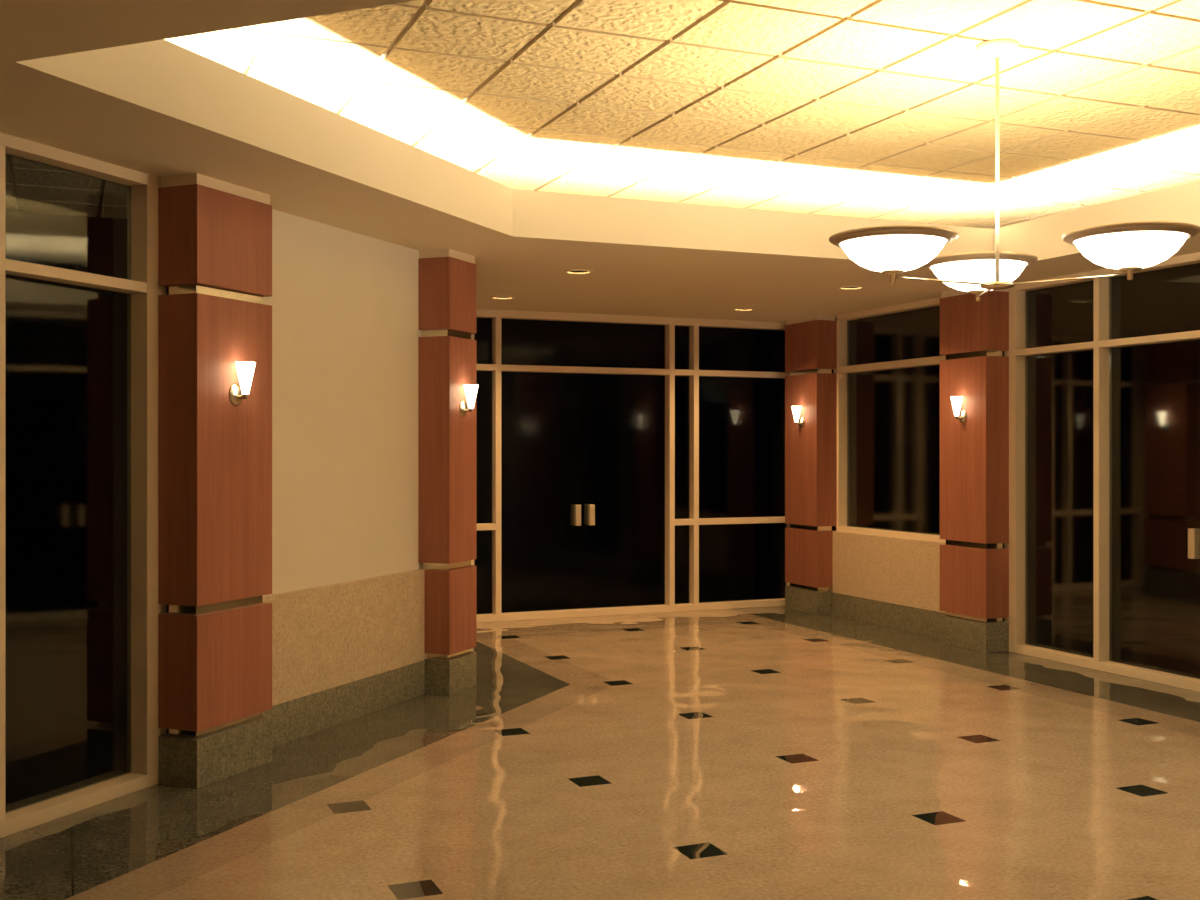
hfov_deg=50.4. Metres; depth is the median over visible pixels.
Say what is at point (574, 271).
recessed light
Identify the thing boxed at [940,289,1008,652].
column
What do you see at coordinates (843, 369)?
window
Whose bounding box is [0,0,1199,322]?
ceiling
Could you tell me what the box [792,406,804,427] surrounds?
wall sconce
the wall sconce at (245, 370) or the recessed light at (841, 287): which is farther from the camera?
the recessed light at (841, 287)
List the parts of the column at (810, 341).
panel, panel, panel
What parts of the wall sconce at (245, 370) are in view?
lamp shade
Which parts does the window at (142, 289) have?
sill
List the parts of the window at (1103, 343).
sill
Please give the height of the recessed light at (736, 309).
0.158 m
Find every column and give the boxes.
[158,173,271,788]
[418,249,476,695]
[785,315,836,615]
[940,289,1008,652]
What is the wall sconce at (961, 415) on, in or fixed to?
attached to the column at (974, 335)
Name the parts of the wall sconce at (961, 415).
lamp shade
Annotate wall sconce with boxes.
[229,362,255,405]
[459,385,477,416]
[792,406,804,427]
[951,396,966,422]
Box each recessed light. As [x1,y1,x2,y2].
[490,296,514,298]
[564,269,592,273]
[732,308,754,310]
[838,286,863,289]
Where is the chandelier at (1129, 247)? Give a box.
[829,39,1199,300]
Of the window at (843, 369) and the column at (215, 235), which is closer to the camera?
the column at (215, 235)
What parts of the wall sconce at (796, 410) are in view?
lamp shade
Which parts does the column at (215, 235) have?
panel, panel, panel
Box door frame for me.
[471,309,789,622]
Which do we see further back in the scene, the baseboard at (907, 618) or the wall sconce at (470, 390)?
the baseboard at (907, 618)
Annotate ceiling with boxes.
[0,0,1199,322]
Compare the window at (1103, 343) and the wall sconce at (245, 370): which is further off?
the window at (1103, 343)
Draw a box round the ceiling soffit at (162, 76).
[17,39,1199,260]
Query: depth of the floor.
6.36 m
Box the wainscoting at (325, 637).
[263,569,426,705]
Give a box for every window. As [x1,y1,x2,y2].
[0,132,165,837]
[833,297,945,542]
[1004,252,1199,691]
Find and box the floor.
[0,606,1199,899]
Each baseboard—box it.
[263,660,424,747]
[832,592,945,637]
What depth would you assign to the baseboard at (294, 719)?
7.84 m
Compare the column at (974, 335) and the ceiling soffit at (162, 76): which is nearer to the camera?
the ceiling soffit at (162, 76)
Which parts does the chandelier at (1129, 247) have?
lamp shade, arm, lamp shade, stem, arm, lamp shade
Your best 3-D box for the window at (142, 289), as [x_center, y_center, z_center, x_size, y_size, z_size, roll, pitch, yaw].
[-3.001,0.152,4.661,0.129,3.048,3.944,0,0,22]
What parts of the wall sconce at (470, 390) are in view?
lamp shade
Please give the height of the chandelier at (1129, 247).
1.193 m
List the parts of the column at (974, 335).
panel, panel, panel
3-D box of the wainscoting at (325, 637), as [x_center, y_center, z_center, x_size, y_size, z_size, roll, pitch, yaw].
[-1.669,1.132,7.890,0.201,0.620,2.043,0,0,22]
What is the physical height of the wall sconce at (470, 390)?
0.222 m
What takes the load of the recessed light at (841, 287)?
in the ceiling at (38, 106)
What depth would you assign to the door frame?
13.19 m
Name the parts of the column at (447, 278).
panel, panel, panel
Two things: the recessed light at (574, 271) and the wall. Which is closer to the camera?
the wall
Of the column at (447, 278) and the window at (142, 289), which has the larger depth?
the column at (447, 278)
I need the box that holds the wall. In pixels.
[263,209,420,595]
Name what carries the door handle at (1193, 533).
attached to the window at (1103, 343)
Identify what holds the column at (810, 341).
on the floor
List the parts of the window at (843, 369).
sill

